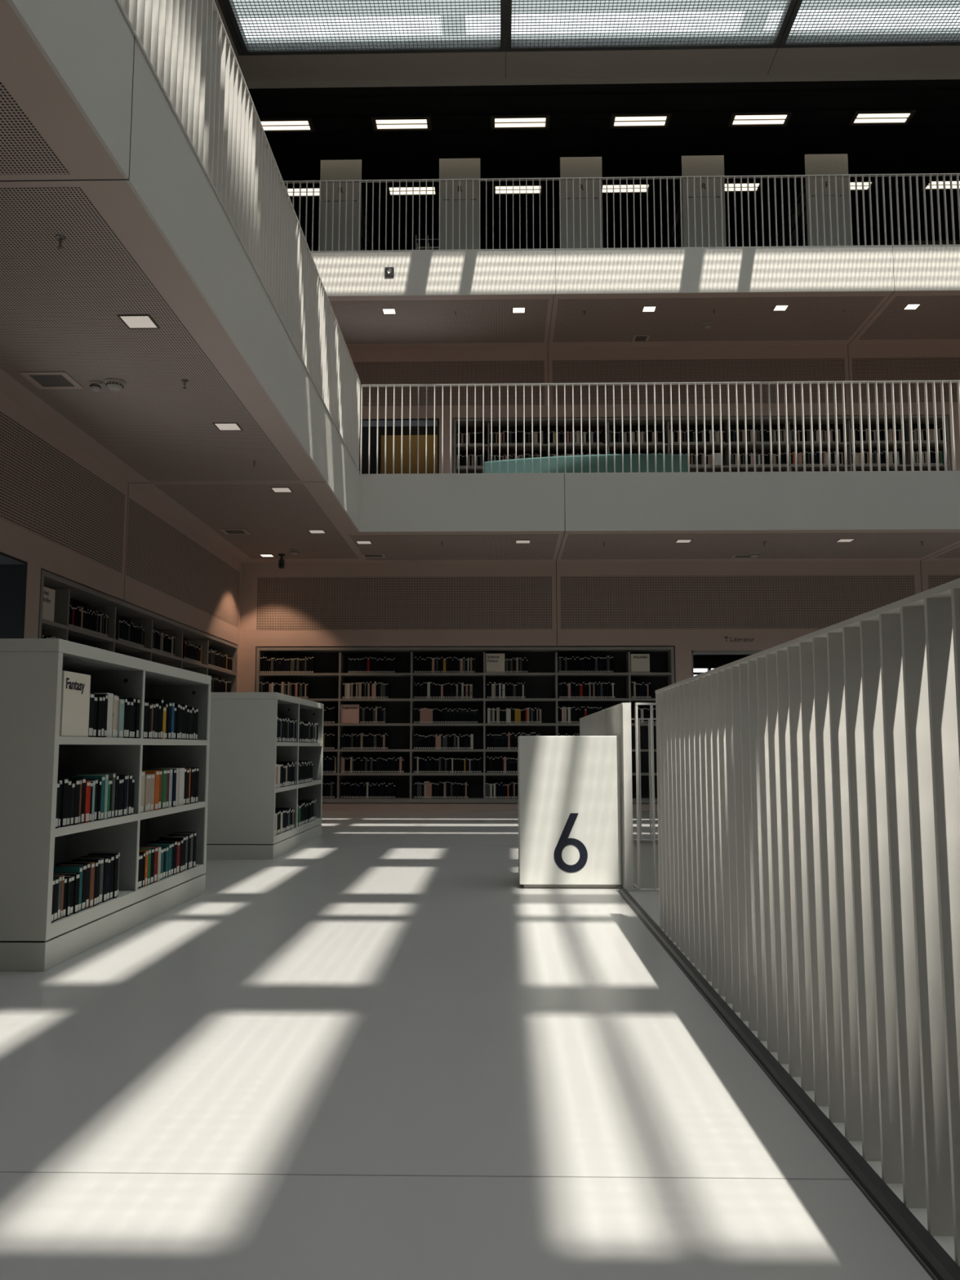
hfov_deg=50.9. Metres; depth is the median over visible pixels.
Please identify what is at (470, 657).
book
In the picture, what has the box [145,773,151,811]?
book
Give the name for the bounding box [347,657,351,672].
book
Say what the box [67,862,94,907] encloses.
book
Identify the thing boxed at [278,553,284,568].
security camera
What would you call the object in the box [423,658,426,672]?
book
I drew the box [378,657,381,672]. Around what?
book
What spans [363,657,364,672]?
book
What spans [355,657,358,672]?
book
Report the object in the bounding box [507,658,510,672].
book
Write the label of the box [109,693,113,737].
book
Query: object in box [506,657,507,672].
book
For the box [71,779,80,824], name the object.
book
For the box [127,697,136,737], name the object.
book
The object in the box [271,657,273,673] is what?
book
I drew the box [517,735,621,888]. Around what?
sign box
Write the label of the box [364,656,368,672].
book
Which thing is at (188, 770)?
book
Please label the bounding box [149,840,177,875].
book
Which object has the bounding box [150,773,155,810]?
book
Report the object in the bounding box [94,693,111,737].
book
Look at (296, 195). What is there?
recessed light
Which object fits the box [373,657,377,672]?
book
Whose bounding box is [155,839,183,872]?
book
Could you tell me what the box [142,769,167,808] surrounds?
book
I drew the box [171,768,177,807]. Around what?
book
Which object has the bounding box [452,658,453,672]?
book
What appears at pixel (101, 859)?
book
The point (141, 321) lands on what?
recessed light
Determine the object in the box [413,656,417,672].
book
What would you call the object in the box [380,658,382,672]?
book
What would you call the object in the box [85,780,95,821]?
book
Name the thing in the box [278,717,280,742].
book
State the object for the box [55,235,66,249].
sprinkler
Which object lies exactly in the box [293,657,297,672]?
book
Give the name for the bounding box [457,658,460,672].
book
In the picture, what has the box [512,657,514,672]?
book
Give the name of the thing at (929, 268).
parapet
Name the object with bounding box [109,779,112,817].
book
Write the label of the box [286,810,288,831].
book
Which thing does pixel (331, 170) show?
stack
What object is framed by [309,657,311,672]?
book
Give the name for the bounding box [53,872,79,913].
book
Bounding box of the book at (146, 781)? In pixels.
[143,774,148,812]
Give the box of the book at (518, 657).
[518,657,519,672]
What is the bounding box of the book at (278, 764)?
[278,764,281,787]
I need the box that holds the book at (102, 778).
[72,775,105,819]
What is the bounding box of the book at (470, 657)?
[470,657,471,672]
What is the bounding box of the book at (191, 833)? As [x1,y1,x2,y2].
[167,832,193,868]
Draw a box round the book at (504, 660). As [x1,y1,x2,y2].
[504,659,506,672]
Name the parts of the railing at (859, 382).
handrail, plate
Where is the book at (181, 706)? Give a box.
[179,705,182,739]
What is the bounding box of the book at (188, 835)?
[168,834,191,869]
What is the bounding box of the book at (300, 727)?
[298,721,301,742]
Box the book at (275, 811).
[275,810,280,833]
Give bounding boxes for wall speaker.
[384,266,394,276]
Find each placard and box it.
[42,586,55,622]
[59,670,90,737]
[340,704,359,723]
[485,653,504,672]
[630,653,649,672]
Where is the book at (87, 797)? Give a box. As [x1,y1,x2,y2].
[84,781,90,822]
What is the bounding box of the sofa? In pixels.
[484,453,688,473]
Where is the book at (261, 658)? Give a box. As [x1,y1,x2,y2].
[259,657,262,673]
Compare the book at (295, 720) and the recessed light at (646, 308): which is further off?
the recessed light at (646, 308)
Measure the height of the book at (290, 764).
0.200 m
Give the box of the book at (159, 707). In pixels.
[157,704,160,738]
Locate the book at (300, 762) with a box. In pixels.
[299,761,302,783]
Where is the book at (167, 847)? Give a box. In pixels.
[158,846,168,877]
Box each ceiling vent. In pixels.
[17,371,84,389]
[218,528,251,534]
[360,553,386,557]
[631,334,650,342]
[729,554,759,558]
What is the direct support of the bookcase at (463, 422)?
in the wall at (857, 362)
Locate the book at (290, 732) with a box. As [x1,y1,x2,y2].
[288,720,291,742]
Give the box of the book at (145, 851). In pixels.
[138,850,148,886]
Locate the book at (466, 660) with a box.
[465,658,467,672]
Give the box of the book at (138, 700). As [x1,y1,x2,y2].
[134,698,140,737]
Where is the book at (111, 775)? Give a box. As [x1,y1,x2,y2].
[87,773,115,817]
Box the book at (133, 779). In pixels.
[131,777,134,813]
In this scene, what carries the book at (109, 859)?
on the bookcase at (33, 755)
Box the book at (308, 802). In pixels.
[297,801,310,822]
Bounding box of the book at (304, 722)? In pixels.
[303,721,309,742]
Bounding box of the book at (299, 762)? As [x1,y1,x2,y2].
[297,762,299,784]
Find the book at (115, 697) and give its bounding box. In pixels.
[109,695,117,737]
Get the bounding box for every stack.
[320,159,375,250]
[439,158,479,249]
[555,156,603,248]
[662,155,726,247]
[771,153,850,246]
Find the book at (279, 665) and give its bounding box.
[278,657,281,673]
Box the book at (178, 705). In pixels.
[173,703,180,739]
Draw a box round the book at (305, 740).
[304,723,306,742]
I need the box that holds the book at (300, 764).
[299,764,301,783]
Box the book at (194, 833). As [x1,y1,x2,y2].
[173,831,196,867]
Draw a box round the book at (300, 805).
[297,804,302,825]
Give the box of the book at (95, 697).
[93,696,97,737]
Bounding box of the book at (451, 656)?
[450,656,452,672]
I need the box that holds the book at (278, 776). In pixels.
[277,764,279,787]
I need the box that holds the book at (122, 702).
[117,698,124,737]
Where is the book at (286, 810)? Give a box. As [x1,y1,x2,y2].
[284,809,286,831]
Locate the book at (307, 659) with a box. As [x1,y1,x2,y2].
[306,657,308,672]
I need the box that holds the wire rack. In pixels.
[415,235,439,249]
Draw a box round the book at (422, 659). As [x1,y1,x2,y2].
[421,657,423,672]
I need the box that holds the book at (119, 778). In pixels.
[119,777,124,816]
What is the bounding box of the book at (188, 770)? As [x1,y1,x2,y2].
[185,768,189,804]
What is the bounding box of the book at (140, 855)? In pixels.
[137,853,143,888]
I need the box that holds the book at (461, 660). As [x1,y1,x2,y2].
[460,658,462,672]
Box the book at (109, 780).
[106,779,111,818]
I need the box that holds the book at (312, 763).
[311,763,312,782]
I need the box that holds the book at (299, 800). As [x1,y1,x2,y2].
[298,800,314,820]
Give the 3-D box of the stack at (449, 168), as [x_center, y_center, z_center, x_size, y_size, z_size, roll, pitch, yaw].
[-0.346,-7.506,20.674,0.777,2.820,3.603,0,-6,1]
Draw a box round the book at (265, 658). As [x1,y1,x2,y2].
[264,657,268,673]
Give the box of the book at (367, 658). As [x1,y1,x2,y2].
[367,657,368,672]
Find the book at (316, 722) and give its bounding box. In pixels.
[315,722,318,742]
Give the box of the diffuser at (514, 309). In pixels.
[512,307,524,312]
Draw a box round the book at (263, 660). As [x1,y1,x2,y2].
[262,656,265,673]
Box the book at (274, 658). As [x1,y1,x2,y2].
[273,657,276,673]
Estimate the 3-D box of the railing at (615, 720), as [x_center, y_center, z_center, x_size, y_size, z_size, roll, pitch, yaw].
[2.041,1.245,8.621,2.072,1.253,3.752,0,-6,1]
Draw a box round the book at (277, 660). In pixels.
[275,658,279,673]
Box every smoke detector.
[89,380,102,391]
[104,377,124,391]
[288,549,299,555]
[702,322,712,328]
[749,551,759,557]
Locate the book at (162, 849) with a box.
[160,848,164,879]
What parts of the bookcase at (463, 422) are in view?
shelf, shelf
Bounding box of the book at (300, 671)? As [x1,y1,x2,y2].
[299,658,302,672]
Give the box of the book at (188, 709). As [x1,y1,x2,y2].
[186,708,189,739]
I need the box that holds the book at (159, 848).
[157,847,161,881]
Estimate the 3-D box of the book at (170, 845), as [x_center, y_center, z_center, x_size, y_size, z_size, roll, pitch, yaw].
[-1.913,1.312,6.005,0.133,0.190,0.051,0,-6,1]
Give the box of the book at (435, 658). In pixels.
[434,657,436,672]
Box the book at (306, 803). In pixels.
[304,802,307,822]
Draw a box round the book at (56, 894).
[53,877,59,921]
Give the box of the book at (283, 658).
[282,657,286,673]
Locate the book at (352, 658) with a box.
[351,657,354,672]
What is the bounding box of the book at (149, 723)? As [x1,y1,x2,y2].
[147,704,151,738]
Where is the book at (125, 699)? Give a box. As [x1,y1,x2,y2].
[119,697,127,737]
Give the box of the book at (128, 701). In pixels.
[126,700,130,737]
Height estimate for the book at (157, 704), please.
0.205 m
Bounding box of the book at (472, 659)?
[471,658,473,672]
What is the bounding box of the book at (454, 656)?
[453,656,455,672]
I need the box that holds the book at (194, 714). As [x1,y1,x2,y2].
[193,709,195,739]
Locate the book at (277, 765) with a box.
[275,764,278,788]
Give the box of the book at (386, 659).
[386,658,387,672]
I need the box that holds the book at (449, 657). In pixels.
[448,656,450,672]
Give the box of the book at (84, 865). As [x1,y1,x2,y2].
[54,863,87,911]
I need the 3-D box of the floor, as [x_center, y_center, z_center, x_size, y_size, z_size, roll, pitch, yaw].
[5.756,1.511,3.795,20.650,0.301,24.100,0,-6,1]
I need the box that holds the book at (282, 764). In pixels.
[281,764,283,786]
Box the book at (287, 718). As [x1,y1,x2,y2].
[286,717,288,742]
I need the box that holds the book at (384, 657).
[383,656,386,672]
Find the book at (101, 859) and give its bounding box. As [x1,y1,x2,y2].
[77,857,103,903]
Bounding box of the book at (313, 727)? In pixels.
[312,724,315,742]
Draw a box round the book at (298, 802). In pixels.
[297,802,304,824]
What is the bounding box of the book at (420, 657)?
[418,656,422,672]
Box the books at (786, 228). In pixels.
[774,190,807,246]
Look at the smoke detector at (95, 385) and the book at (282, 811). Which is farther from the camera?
the book at (282, 811)
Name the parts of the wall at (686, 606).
perforated panel, perforated panel, perforated panel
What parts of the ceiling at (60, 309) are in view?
perforated panel, perforated panel, perforated panel, perforated panel, perforated panel, perforated panel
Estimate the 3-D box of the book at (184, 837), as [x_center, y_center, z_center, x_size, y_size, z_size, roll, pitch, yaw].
[-1.916,1.331,6.274,0.149,0.210,0.064,0,-6,1]
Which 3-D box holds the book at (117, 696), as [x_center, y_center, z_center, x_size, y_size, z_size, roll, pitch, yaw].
[-1.933,0.396,5.188,0.131,0.212,0.026,0,-6,1]
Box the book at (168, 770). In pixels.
[146,768,169,808]
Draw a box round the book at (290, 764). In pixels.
[289,764,291,785]
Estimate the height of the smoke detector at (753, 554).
0.064 m
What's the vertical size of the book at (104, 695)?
0.214 m
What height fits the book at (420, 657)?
0.257 m
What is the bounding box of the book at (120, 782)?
[117,778,122,817]
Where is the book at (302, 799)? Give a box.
[302,799,315,819]
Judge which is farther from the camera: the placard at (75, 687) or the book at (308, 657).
the book at (308, 657)
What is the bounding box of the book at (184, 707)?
[181,706,185,739]
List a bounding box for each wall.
[0,391,241,692]
[238,560,959,810]
[347,343,959,473]
[359,426,437,474]
[693,655,748,668]
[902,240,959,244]
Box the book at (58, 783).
[55,782,60,827]
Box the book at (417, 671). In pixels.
[416,658,418,672]
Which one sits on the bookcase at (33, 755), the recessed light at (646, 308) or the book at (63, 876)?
the book at (63, 876)
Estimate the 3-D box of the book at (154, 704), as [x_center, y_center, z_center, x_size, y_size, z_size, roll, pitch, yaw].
[-1.928,0.461,5.729,0.153,0.198,0.033,0,-6,1]
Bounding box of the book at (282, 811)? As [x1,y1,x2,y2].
[275,809,284,832]
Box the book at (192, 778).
[190,768,194,804]
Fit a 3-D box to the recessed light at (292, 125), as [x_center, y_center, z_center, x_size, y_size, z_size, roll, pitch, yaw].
[-3.671,-9.635,18.868,1.100,0.020,0.420,0,-6,1]
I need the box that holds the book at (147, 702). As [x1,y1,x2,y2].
[142,702,148,738]
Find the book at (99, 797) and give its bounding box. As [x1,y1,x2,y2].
[96,780,102,820]
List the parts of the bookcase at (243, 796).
panel, panel, shelf, shelf, shelf, panel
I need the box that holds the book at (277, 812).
[275,811,279,834]
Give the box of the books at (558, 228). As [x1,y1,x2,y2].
[556,221,559,248]
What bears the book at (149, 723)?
on the bookcase at (33, 755)
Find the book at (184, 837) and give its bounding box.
[159,835,186,871]
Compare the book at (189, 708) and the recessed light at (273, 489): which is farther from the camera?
the recessed light at (273, 489)
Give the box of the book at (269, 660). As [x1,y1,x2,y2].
[268,658,271,673]
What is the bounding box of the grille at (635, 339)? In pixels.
[631,336,646,342]
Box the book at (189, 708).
[186,706,194,739]
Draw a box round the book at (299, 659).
[298,658,300,672]
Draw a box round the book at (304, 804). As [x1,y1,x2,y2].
[304,804,306,823]
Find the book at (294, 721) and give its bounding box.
[293,720,294,742]
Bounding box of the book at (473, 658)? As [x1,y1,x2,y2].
[473,657,475,672]
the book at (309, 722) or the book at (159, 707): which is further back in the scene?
the book at (309, 722)
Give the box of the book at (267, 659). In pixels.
[266,658,268,673]
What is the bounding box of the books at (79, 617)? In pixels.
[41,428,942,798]
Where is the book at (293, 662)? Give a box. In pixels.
[292,658,294,672]
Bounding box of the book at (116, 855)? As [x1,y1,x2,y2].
[88,853,118,898]
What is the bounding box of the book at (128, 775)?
[126,774,128,815]
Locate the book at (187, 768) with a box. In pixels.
[186,768,191,804]
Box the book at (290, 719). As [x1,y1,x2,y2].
[289,719,293,742]
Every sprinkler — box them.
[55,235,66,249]
[181,378,188,388]
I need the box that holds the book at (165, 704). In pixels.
[163,702,168,738]
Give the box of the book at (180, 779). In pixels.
[177,768,182,805]
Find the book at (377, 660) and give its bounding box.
[376,659,378,672]
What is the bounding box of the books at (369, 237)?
[360,204,373,250]
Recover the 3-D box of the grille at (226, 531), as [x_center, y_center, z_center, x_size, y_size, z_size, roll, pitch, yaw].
[-3.263,-1.446,13.438,0.348,0.002,0.348,0,-6,1]
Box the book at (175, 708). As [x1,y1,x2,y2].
[173,706,177,738]
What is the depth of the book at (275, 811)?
8.99 m
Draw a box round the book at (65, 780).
[57,777,68,826]
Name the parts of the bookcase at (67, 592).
shelf, panel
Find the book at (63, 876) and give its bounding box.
[53,875,64,918]
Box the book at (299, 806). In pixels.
[297,805,300,826]
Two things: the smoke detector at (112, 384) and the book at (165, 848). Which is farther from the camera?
the smoke detector at (112, 384)
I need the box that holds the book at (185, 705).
[180,704,186,739]
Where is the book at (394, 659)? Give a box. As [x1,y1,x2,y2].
[393,657,395,672]
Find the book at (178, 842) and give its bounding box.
[176,840,180,873]
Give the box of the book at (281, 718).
[280,718,282,742]
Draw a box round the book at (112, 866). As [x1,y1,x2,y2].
[80,855,114,899]
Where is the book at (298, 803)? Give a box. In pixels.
[297,803,303,825]
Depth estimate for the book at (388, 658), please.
15.62 m
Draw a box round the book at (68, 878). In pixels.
[64,876,71,916]
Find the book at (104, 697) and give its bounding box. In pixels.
[94,695,105,737]
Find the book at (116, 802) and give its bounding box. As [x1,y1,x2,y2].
[114,774,119,817]
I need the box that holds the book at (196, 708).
[194,707,198,739]
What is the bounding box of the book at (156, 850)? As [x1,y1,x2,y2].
[139,846,158,882]
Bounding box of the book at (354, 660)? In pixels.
[353,658,355,672]
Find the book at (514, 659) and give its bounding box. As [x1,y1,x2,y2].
[514,658,515,672]
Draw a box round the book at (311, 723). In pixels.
[310,722,313,742]
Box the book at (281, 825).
[280,812,282,833]
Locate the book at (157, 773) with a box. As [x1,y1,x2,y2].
[142,770,159,810]
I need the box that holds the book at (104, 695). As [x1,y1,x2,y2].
[94,693,107,737]
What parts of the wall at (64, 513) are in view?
perforated panel, perforated panel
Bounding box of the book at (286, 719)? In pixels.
[285,719,287,742]
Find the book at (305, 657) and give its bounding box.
[304,657,307,672]
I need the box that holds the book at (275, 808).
[275,808,290,829]
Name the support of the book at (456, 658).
in the bookcase at (543, 677)
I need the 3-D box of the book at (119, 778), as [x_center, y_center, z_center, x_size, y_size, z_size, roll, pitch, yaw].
[-1.929,0.818,5.245,0.134,0.195,0.032,0,-6,1]
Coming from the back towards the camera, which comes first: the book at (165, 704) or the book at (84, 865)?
the book at (165, 704)
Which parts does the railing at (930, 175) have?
handrail, plate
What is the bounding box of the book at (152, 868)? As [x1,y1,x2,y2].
[138,848,155,884]
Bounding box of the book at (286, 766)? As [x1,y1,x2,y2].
[285,765,287,786]
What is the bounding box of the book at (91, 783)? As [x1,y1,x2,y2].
[88,782,93,822]
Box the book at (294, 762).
[293,761,296,784]
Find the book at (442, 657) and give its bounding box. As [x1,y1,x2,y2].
[440,656,444,672]
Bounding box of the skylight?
[217,0,959,55]
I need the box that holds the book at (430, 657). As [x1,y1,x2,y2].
[430,657,431,672]
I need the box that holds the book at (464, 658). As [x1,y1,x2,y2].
[462,657,465,672]
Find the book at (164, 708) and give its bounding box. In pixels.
[162,706,166,738]
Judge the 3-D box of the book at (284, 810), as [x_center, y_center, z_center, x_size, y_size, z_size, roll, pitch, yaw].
[-1.858,1.649,9.177,0.155,0.194,0.065,0,-6,1]
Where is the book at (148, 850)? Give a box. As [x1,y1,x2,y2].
[138,848,151,884]
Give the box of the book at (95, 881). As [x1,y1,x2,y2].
[65,861,98,906]
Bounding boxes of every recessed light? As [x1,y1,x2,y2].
[117,314,159,328]
[213,422,242,431]
[258,554,274,556]
[259,117,315,133]
[270,487,293,492]
[285,186,319,198]
[307,529,326,533]
[355,540,372,544]
[370,115,431,131]
[382,308,395,314]
[385,184,439,196]
[490,114,550,130]
[491,183,544,195]
[511,306,525,313]
[515,540,530,543]
[602,182,653,194]
[608,113,671,128]
[641,306,656,311]
[675,539,692,542]
[724,181,764,193]
[727,111,792,127]
[772,304,789,311]
[835,538,855,542]
[848,110,916,125]
[849,179,875,191]
[902,303,921,310]
[920,178,959,191]
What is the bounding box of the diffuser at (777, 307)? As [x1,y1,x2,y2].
[773,305,787,310]
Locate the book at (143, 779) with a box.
[140,771,145,812]
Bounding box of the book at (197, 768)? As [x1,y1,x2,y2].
[195,767,199,802]
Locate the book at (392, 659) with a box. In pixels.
[391,658,393,672]
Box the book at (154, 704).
[152,703,155,738]
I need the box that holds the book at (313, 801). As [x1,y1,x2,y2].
[313,800,315,820]
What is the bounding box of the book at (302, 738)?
[299,721,303,742]
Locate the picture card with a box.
[711,453,720,465]
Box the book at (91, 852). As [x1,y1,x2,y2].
[88,851,119,896]
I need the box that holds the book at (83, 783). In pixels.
[68,777,85,823]
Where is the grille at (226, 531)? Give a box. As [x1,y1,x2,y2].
[224,529,250,533]
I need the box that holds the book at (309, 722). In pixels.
[308,721,310,742]
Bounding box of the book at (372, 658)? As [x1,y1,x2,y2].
[371,657,374,672]
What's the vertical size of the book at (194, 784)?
0.225 m
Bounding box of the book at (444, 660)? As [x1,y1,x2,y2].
[443,658,445,672]
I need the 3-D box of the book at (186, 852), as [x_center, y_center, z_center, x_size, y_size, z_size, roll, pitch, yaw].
[-1.914,1.337,6.329,0.144,0.210,0.045,0,-6,1]
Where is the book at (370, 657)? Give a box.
[368,656,371,672]
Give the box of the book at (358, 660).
[357,658,359,672]
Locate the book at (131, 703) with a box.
[128,701,133,737]
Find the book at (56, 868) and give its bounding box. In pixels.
[53,866,82,911]
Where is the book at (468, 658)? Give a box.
[467,657,469,672]
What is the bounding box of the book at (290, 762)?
[275,761,293,785]
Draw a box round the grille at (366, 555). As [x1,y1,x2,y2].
[364,554,386,557]
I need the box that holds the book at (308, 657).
[307,657,309,672]
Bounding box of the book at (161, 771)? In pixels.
[158,770,162,808]
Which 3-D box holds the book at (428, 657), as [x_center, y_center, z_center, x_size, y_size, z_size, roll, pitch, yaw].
[-0.789,0.390,15.671,0.027,0.256,0.142,0,-6,1]
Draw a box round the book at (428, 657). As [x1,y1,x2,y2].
[427,656,430,672]
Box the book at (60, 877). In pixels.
[53,875,62,919]
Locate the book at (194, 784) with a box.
[174,767,195,803]
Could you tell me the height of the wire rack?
1.650 m
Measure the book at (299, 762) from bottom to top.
0.208 m
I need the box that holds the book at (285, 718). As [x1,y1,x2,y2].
[280,717,286,742]
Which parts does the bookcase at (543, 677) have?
shelf, shelf, shelf, shelf, shelf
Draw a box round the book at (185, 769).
[183,768,186,804]
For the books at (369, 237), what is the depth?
19.93 m
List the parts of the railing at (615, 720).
handrail, plate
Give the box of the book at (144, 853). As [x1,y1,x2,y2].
[138,852,145,887]
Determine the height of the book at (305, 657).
0.254 m
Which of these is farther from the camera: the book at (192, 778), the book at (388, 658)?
the book at (388, 658)
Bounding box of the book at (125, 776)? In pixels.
[119,774,128,815]
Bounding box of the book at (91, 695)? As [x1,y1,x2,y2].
[77,693,94,737]
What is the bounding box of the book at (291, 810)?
[290,809,292,829]
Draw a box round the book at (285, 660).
[284,658,286,673]
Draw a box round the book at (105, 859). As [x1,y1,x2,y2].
[75,857,108,902]
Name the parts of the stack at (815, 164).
panel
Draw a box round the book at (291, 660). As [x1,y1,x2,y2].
[290,658,293,672]
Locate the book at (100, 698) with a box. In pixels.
[96,696,102,737]
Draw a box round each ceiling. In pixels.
[0,0,959,563]
[232,0,959,42]
[251,87,959,250]
[327,290,959,348]
[693,654,751,655]
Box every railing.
[115,0,359,472]
[283,173,959,251]
[360,380,959,474]
[579,702,658,890]
[655,577,959,1266]
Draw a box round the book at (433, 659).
[431,657,434,672]
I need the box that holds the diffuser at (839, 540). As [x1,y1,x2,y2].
[836,539,853,542]
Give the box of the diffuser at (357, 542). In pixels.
[356,541,371,543]
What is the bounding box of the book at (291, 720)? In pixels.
[290,720,292,742]
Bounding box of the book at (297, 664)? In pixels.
[296,657,300,672]
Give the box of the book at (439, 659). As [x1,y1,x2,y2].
[438,657,440,672]
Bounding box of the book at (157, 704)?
[148,702,159,738]
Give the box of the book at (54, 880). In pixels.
[51,879,55,922]
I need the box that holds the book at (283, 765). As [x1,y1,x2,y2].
[282,764,284,786]
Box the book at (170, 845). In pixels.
[146,843,172,876]
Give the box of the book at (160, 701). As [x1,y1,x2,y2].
[144,698,164,738]
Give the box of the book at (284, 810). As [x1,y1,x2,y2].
[283,809,285,831]
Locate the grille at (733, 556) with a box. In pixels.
[731,555,751,557]
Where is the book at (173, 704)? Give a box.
[170,702,174,738]
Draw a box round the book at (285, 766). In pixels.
[284,765,285,786]
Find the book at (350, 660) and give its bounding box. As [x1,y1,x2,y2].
[349,658,351,672]
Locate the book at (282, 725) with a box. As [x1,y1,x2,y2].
[281,718,284,742]
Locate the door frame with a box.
[360,418,439,473]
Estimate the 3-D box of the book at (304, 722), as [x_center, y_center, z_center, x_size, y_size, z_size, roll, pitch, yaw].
[-1.829,0.930,10.111,0.134,0.196,0.069,0,-6,1]
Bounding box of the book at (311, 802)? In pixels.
[298,800,312,821]
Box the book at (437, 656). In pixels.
[436,656,438,672]
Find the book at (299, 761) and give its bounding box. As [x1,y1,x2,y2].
[298,760,309,782]
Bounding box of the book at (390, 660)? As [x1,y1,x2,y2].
[389,658,391,672]
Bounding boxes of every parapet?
[7,0,359,531]
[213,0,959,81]
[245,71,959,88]
[310,244,959,296]
[358,471,959,532]
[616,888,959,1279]
[633,840,658,888]
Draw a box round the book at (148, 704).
[148,703,153,738]
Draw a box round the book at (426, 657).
[426,657,427,672]
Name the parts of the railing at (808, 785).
handrail, plate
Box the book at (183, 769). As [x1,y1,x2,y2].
[181,768,184,804]
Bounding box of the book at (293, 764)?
[293,764,294,785]
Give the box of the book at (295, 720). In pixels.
[293,719,296,742]
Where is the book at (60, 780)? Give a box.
[57,778,62,827]
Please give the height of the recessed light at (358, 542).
0.006 m
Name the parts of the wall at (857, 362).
perforated panel, perforated panel, perforated panel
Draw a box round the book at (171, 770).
[168,768,173,807]
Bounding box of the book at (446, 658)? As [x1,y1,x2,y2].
[445,657,448,672]
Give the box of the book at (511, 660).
[510,658,512,672]
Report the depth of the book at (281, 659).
15.65 m
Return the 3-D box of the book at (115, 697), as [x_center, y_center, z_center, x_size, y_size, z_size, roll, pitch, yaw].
[-1.942,0.391,5.150,0.155,0.215,0.048,0,-6,1]
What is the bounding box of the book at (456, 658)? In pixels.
[455,657,457,672]
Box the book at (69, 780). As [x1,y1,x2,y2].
[66,779,71,826]
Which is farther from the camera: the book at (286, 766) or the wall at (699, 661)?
the wall at (699, 661)
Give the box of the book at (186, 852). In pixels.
[165,835,188,870]
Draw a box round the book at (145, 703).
[142,701,146,737]
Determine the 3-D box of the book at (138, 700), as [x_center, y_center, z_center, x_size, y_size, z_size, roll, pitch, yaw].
[-1.923,0.425,5.465,0.139,0.213,0.043,0,-6,1]
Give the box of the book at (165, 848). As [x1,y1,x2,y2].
[161,847,166,878]
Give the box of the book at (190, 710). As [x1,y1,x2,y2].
[188,709,191,739]
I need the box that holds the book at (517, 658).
[515,657,518,672]
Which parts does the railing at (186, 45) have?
handrail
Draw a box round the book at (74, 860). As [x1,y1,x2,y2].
[71,858,100,904]
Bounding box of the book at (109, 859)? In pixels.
[106,857,111,900]
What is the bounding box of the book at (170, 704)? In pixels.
[163,702,172,738]
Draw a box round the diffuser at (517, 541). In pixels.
[515,540,529,542]
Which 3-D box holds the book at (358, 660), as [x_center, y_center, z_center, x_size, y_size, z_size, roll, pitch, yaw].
[-1.884,0.408,15.691,0.034,0.225,0.142,0,-6,1]
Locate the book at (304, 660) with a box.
[302,658,305,672]
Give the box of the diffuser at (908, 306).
[904,304,919,309]
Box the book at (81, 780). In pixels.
[78,779,82,823]
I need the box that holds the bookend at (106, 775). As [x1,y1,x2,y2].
[76,774,108,819]
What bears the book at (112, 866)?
on the bookcase at (33, 755)
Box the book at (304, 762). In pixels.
[303,761,306,782]
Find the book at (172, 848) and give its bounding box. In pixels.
[149,842,173,875]
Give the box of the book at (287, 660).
[286,658,289,673]
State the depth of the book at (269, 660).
15.65 m
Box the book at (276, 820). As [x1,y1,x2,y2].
[275,813,277,835]
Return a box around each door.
[0,551,26,638]
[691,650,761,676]
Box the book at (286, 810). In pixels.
[286,809,289,830]
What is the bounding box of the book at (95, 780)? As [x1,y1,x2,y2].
[85,778,97,821]
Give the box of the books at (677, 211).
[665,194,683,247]
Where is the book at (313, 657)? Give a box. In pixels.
[311,656,315,672]
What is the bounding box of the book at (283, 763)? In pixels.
[275,762,288,786]
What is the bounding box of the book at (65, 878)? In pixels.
[62,877,66,917]
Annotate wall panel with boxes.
[380,435,453,473]
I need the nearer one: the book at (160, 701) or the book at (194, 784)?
the book at (160, 701)
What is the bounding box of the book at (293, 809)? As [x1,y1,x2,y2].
[293,808,294,828]
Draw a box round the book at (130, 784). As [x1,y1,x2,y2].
[127,774,132,814]
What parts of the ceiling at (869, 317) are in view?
perforated panel, perforated panel, perforated panel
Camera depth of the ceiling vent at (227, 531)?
13.45 m
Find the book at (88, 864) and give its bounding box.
[55,862,90,908]
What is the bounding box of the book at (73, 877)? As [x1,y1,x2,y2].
[64,875,75,915]
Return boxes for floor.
[0,810,937,1279]
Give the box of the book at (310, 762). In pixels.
[309,760,311,782]
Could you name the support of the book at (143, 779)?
on the bookcase at (33, 755)
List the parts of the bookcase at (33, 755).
panel, panel, panel, shelf, shelf, shelf, panel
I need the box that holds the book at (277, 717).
[276,716,278,742]
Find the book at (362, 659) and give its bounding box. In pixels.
[360,657,363,672]
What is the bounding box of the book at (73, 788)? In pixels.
[70,782,75,825]
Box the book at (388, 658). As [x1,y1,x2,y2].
[387,657,390,672]
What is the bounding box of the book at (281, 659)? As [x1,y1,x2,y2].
[280,658,282,673]
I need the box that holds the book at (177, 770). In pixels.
[151,768,178,806]
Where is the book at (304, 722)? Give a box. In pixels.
[303,722,305,742]
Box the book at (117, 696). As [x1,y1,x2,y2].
[115,696,119,737]
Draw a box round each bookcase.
[0,638,211,971]
[37,569,237,692]
[206,692,324,858]
[255,646,674,803]
[453,415,951,473]
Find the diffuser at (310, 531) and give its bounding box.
[309,530,324,533]
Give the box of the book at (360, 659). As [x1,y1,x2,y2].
[359,658,360,672]
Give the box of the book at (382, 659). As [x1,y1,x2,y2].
[382,658,383,672]

